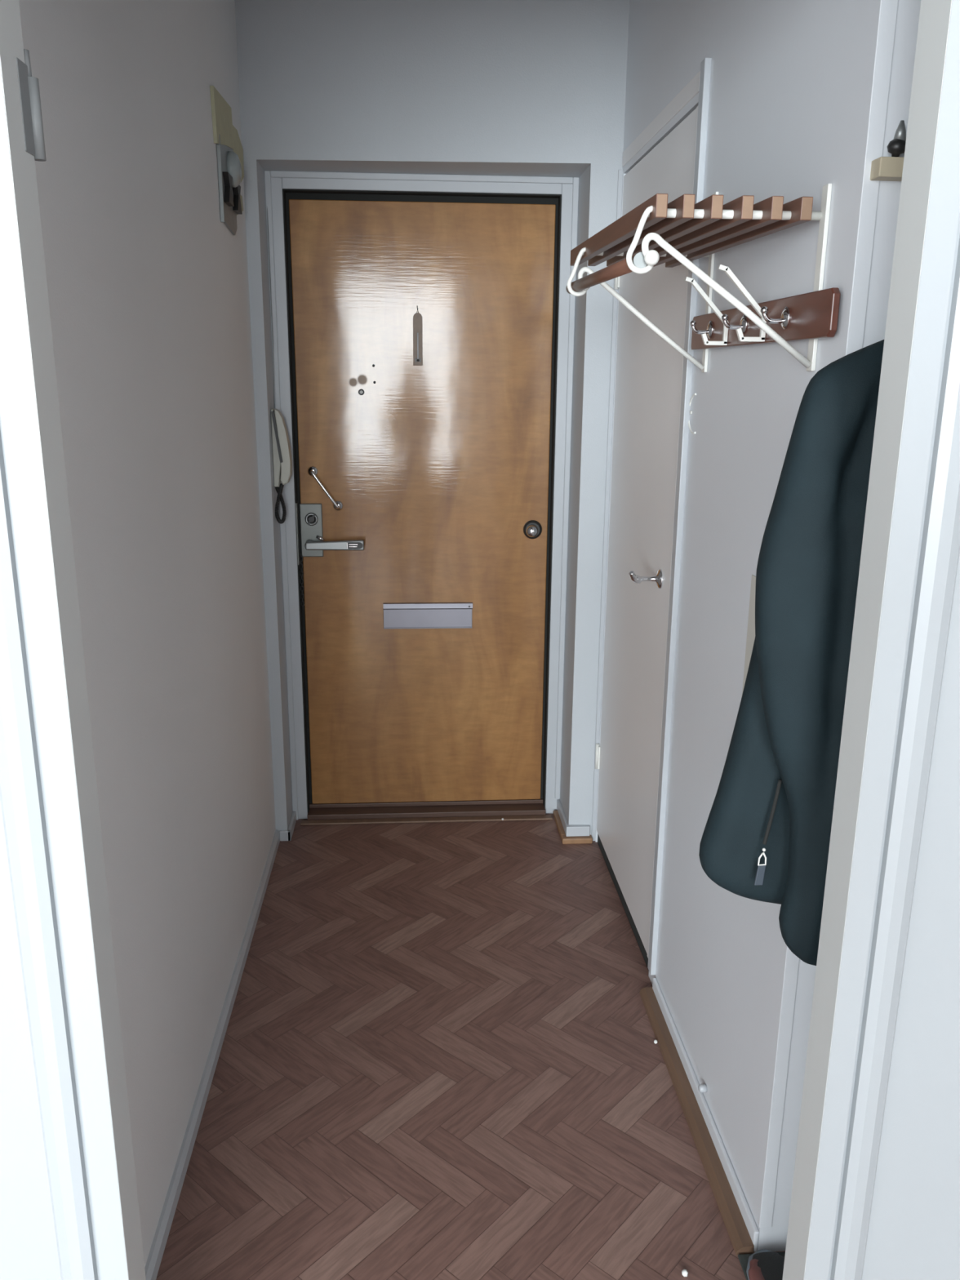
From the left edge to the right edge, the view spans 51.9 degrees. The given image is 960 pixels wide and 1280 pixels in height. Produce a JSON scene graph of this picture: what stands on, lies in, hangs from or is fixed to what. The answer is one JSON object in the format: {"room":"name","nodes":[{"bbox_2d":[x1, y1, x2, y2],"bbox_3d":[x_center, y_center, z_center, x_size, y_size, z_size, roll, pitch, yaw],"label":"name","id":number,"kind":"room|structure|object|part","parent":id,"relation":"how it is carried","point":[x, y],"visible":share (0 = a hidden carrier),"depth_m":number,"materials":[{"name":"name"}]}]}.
{"room":"apartment entrance hallway","nodes":[
{"label":"apartment entrance hallway","id":0,"kind":"room"},
{"bbox_2d":[18,0,275,1266],"bbox_3d":[-0.664,-0.405,2.196,0.100,2.620,2.470,-1,15,-4],"label":"wall","id":1,"kind":"structure","parent":0,"point":[148,287],"depth_m":1.81,"materials":[{"name":"white paint"}]},
{"bbox_2d":[0,0,146,1279],"bbox_3d":[-0.457,0.182,1.058,0.093,2.075,0.076,-1,15,-4],"label":"door frame","id":2,"kind":"structure","parent":1,"relation":"attached to","point":[49,795],"depth_m":1.02,"materials":[{"name":"grey wood"}]},
{"bbox_2d":[144,810,296,1279],"bbox_3d":[-0.588,0.883,2.379,0.050,0.038,2.149,-1,15,-4],"label":"baseboard","id":3,"kind":"structure","parent":1,"relation":"attached to","point":[152,1266],"depth_m":2.12,"materials":[{"name":"grey wood"}]},
{"bbox_2d":[209,85,244,235],"bbox_3d":[-0.628,-1.207,2.541,0.034,0.308,0.425,-1,15,-4],"label":"fitting","id":4,"kind":"object","parent":1,"relation":"attached to","point":[229,149],"visible":1,"depth_m":2.46,"materials":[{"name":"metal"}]},
{"bbox_3d":[-0.637,-1.143,2.487,0.006,0.213,0.200,-1,15,-4],"label":"plate","id":5,"kind":"part","parent":4,"relation":"part of","materials":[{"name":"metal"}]},
{"bbox_2d":[0,551,959,1279],"bbox_3d":[-0.069,-0.086,1.018,6.400,2.620,0.045,-1,15,-4],"label":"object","id":6,"kind":"structure","parent":1,"relation":"in","point":[913,1233],"depth_m":1.17,"materials":[{"name":"grey"}]},
{"bbox_2d":[782,0,959,1279],"bbox_3d":[0.456,0.175,1.114,0.084,2.075,0.064,-1,15,-4],"label":"door frame","id":7,"kind":"structure","parent":1,"relation":"attached to","point":[910,550],"depth_m":1.06,"materials":[{"name":"grey wood"}]},
{"bbox_2d":[234,0,629,835],"bbox_3d":[-0.152,-0.661,3.170,1.157,2.620,0.528,-1,15,-4],"label":"wall","id":8,"kind":"structure","parent":0,"point":[480,87],"depth_m":2.73,"materials":[{"name":"white paint"}]},
{"bbox_2d":[266,207,292,524],"bbox_3d":[-0.606,-0.848,2.974,0.053,0.985,0.112,-1,15,-4],"label":"phone","id":9,"kind":"object","parent":8,"relation":"attached to","point":[282,454],"visible":1,"depth_m":3.00,"materials":[{"name":"grey plastic"}]},
{"bbox_3d":[-0.616,-0.423,3.055,0.035,0.123,0.043,-1,15,-4],"label":"cord","id":10,"kind":"part","parent":9,"relation":"part of","materials":[{"name":"black plastic"}]},
{"bbox_2d":[264,170,578,820],"bbox_3d":[-0.179,-0.394,3.242,0.930,2.068,0.123,-1,15,-4],"label":"door frame","id":11,"kind":"structure","parent":8,"relation":"attached to","point":[281,186],"depth_m":3.09,"materials":[{"name":"grey wood"}]},
{"bbox_3d":[-0.589,-0.345,3.196,0.004,0.200,0.042,-1,15,-4],"label":"strike plate","id":12,"kind":"part","parent":11,"relation":"part of","materials":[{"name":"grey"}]},
{"bbox_2d":[288,199,555,804],"bbox_3d":[-0.184,-0.375,3.229,0.817,1.960,0.108,-1,15,-4],"label":"door","id":13,"kind":"structure","parent":8,"relation":"in","point":[424,488],"depth_m":3.20,"materials":[{"name":"brown wood"}]},
{"bbox_3d":[-0.585,-0.193,3.239,0.012,0.196,0.012,13,19,39],"label":"chain","id":14,"kind":"part","parent":13,"relation":"part of","materials":[{"name":"black metal"}]},
{"bbox_3d":[-0.547,-0.356,3.209,0.071,0.174,0.005,-1,15,-4],"label":"lock plate","id":15,"kind":"part","parent":13,"relation":"part of","materials":[{"name":"grey metal"}]},
{"bbox_3d":[-0.471,-0.309,3.197,0.191,0.034,0.052,-1,15,-4],"label":"handle","id":16,"kind":"part","parent":13,"relation":"part of","materials":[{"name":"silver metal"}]},
{"bbox_2d":[413,306,422,365],"bbox_3d":[-0.194,-0.947,3.070,0.029,0.177,0.018,-1,15,-4],"label":"thermometer","id":17,"kind":"object","parent":13,"relation":"attached to","point":[417,317],"visible":1,"depth_m":3.07,"materials":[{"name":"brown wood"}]},
{"bbox_2d":[382,602,472,609],"bbox_3d":[-0.173,-0.113,3.296,0.298,0.021,0.014,-1,15,-4],"label":"mail slot","id":18,"kind":"object","parent":13,"relation":"attached to","point":[386,606],"depth_m":3.29,"materials":[{"name":"metal"}]},
{"bbox_3d":[0.170,-0.357,3.229,0.039,0.039,0.040,-1,15,-4],"label":"knob","id":19,"kind":"part","parent":13,"relation":"part of","materials":[{"name":"silver metal"}]},
{"bbox_2d":[591,169,622,840],"bbox_3d":[0.385,-0.323,3.023,0.012,2.052,0.006,-1,15,-4],"label":"trim","id":20,"kind":"structure","parent":8,"relation":"attached to","point":[620,171],"depth_m":3.01,"materials":[{"name":"grey wood"}]},
{"bbox_2d":[155,813,785,1279],"bbox_3d":[0.022,1.593,-0.091,6.400,0.050,7.800,-1,15,-4],"label":"floor","id":21,"kind":"structure","parent":0,"point":[439,1059],"depth_m":2.14,"materials":[{"name":"brown wood"}]},
{"bbox_2d":[300,798,552,825],"bbox_3d":[-0.186,0.591,3.487,0.870,0.038,0.177,-1,15,-4],"label":"threshold","id":22,"kind":"object","parent":21,"relation":"on","point":[320,814],"visible":0.73,"depth_m":3.44,"materials":[{"name":"brown wood"}]},
{"bbox_2d":[553,810,592,844],"bbox_3d":[0.315,0.636,3.368,0.101,0.020,0.227,-1,15,-4],"label":"floor strip","id":23,"kind":"object","parent":21,"relation":"on","point":[578,839],"visible":0.91,"depth_m":3.27,"materials":[{"name":"brown wood"}]},
{"bbox_2d":[681,1269,688,1276],"bbox_3d":[0.352,1.088,1.696,0.011,0.011,0.011,-8,17,-28],"label":"crumb","id":24,"kind":"object","parent":21,"relation":"on","point":[684,1272],"visible":1,"depth_m":1.69,"materials":[{"name":"white food"}]},
{"bbox_2d":[639,986,754,1254],"bbox_3d":[0.441,0.975,2.105,0.031,0.017,0.764,-1,15,-4],"label":"baseboard","id":25,"kind":"structure","parent":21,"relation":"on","point":[740,1237],"depth_m":2.00,"materials":[{"name":"brown wood"}]},
{"bbox_2d":[737,1252,785,1279],"bbox_3d":[0.669,1.117,1.601,0.414,0.005,0.302,-1,15,-4],"label":"door mat","id":26,"kind":"object","parent":21,"relation":"on","point":[743,1258],"visible":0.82,"depth_m":1.72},
{"bbox_2d":[746,1248,784,1279],"bbox_3d":[0.508,1.076,1.585,0.098,0.080,0.275,-1,15,-7],"label":"shoe","id":27,"kind":"object","parent":26,"relation":"on","point":[762,1264],"visible":0.91,"depth_m":1.67,"materials":[{"name":"grey fabric"}]},
{"bbox_2d":[595,0,920,1251],"bbox_3d":[0.696,-0.404,2.232,0.505,2.620,1.682,-1,15,-4],"label":"wall","id":28,"kind":"structure","parent":0,"point":[789,78],"depth_m":1.79,"materials":[{"name":"white paint"}]},
{"bbox_2d":[556,799,590,836],"bbox_3d":[0.317,0.605,3.372,0.079,0.035,0.223,-1,15,-4],"label":"baseboard","id":29,"kind":"structure","parent":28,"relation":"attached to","point":[575,830],"depth_m":3.27,"materials":[{"name":"grey wood"}]},
{"bbox_2d":[622,70,700,166],"bbox_3d":[0.424,-1.239,2.381,0.004,0.038,0.762,-1,15,-4],"label":"trim","id":30,"kind":"structure","parent":28,"relation":"attached to","point":[691,90],"depth_m":2.30,"materials":[{"name":"white paint"}]},
{"bbox_2d":[647,57,711,975],"bbox_3d":[0.439,-0.161,2.236,0.014,2.054,0.065,-1,15,-4],"label":"trim","id":31,"kind":"structure","parent":28,"relation":"attached to","point":[705,65],"depth_m":2.19,"materials":[{"name":"grey wood"}]},
{"bbox_2d":[688,393,696,434],"bbox_3d":[0.450,-0.480,2.094,0.005,0.084,0.063,-1,15,-4],"label":"suction mark","id":32,"kind":"object","parent":28,"relation":"attached to","point":[694,394],"visible":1,"depth_m":2.10,"materials":[{"name":"white paint"}]},
{"bbox_2d":[565,183,831,372],"bbox_3d":[0.327,-0.650,1.748,0.290,0.336,0.770,-1,15,-4],"label":"rack","id":33,"kind":"object","parent":28,"relation":"attached to","point":[656,232],"visible":1,"depth_m":1.45,"materials":[{"name":"brown wood"}]},
{"bbox_3d":[0.207,-0.627,1.703,0.021,0.035,0.632,-1,15,-4],"label":"hanging rod","id":34,"kind":"part","parent":33,"relation":"part of","materials":[{"name":"brown wood"}]},
{"bbox_3d":[0.241,-0.536,1.384,0.021,0.021,0.021,-1,15,-4],"label":"brace knob","id":35,"kind":"part","parent":33,"relation":"part of","materials":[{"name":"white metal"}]},
{"bbox_3d":[0.455,-0.704,1.955,0.006,0.336,0.021,-1,15,-4],"label":"wall post","id":36,"kind":"part","parent":33,"relation":"part of","materials":[{"name":"white metal"}]},
{"bbox_3d":[0.492,-0.523,1.433,0.006,0.255,0.021,-1,15,-4],"label":"wall post","id":37,"kind":"part","parent":33,"relation":"part of","materials":[{"name":"white metal"}]},
{"bbox_2d":[697,1084,706,1092],"bbox_3d":[0.461,0.928,2.044,0.016,0.016,0.016,-1,15,-4],"label":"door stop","id":38,"kind":"object","parent":28,"relation":"attached to","point":[701,1087],"visible":1,"depth_m":2.04,"materials":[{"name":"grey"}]},
{"bbox_2d":[652,977,759,1252],"bbox_3d":[0.461,0.962,2.103,0.009,0.045,0.760,-1,15,-4],"label":"baseboard","id":39,"kind":"structure","parent":28,"relation":"attached to","point":[748,1220],"depth_m":1.99,"materials":[{"name":"white wood"}]},
{"bbox_2d":[742,574,755,693],"bbox_3d":[0.483,0.095,1.681,0.002,0.378,0.208,-1,15,-4],"label":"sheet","id":40,"kind":"object","parent":28,"relation":"attached to","point":[751,621],"visible":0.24,"depth_m":1.74,"materials":[{"name":"grey"}]},
{"bbox_2d":[684,264,839,350],"bbox_3d":[0.423,-0.567,1.686,0.096,0.119,0.702,-1,15,-4],"label":"coat rack","id":41,"kind":"object","parent":28,"relation":"attached to","point":[815,314],"visible":0.99,"depth_m":1.58,"materials":[{"name":"brown wood"}]},
{"bbox_2d":[756,0,898,1227],"bbox_3d":[0.509,-0.212,1.403,0.023,2.564,0.014,-1,15,-4],"label":"trim","id":42,"kind":"structure","parent":28,"relation":"attached to","point":[886,11],"depth_m":1.33,"materials":[{"name":"white wood"}]},
{"bbox_2d":[870,120,906,181],"bbox_3d":[0.696,-0.631,1.279,0.369,0.066,0.038,-1,15,-4],"label":"rail","id":43,"kind":"object","parent":28,"relation":"attached to","point":[882,168],"visible":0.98,"depth_m":1.26,"materials":[{"name":"beige wood"}]},
{"bbox_2d":[698,339,884,965],"bbox_3d":[0.569,-0.083,1.299,0.489,1.072,0.203,-1,15,-4],"label":"jacket","id":44,"kind":"object","parent":43,"relation":"hanging from","point":[766,837],"visible":0.56,"depth_m":1.25,"materials":[{"name":"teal fabric"}]},
{"bbox_3d":[0.533,-0.628,1.261,0.025,0.024,0.024,-1,15,-4],"label":"knob","id":45,"kind":"part","parent":43,"relation":"part of","materials":[{"name":"black plastic"}]},
{"bbox_3d":[0.458,-0.225,2.649,0.038,2.056,0.772,-1,15,-4],"label":"wall","id":46,"kind":"structure","parent":0,"visible":0},
{"bbox_2d":[597,833,648,966],"bbox_3d":[0.423,0.749,2.907,0.016,0.040,0.756,-1,15,-4],"label":"trim","id":47,"kind":"structure","parent":46,"relation":"attached to","point":[600,844],"depth_m":2.87,"materials":[{"name":"grey"}]},
{"bbox_2d":[595,106,697,957],"bbox_3d":[0.385,-0.236,2.648,0.100,1.988,0.760,-1,15,-4],"label":"door","id":48,"kind":"structure","parent":46,"relation":"in","point":[649,370],"depth_m":2.58,"materials":[{"name":"white paint"}]},
{"bbox_3d":[0.395,-0.147,2.378,0.082,0.048,0.050,-1,15,-4],"label":"handle","id":49,"kind":"part","parent":48,"relation":"part of","materials":[{"name":"silver metal"}]}
]}

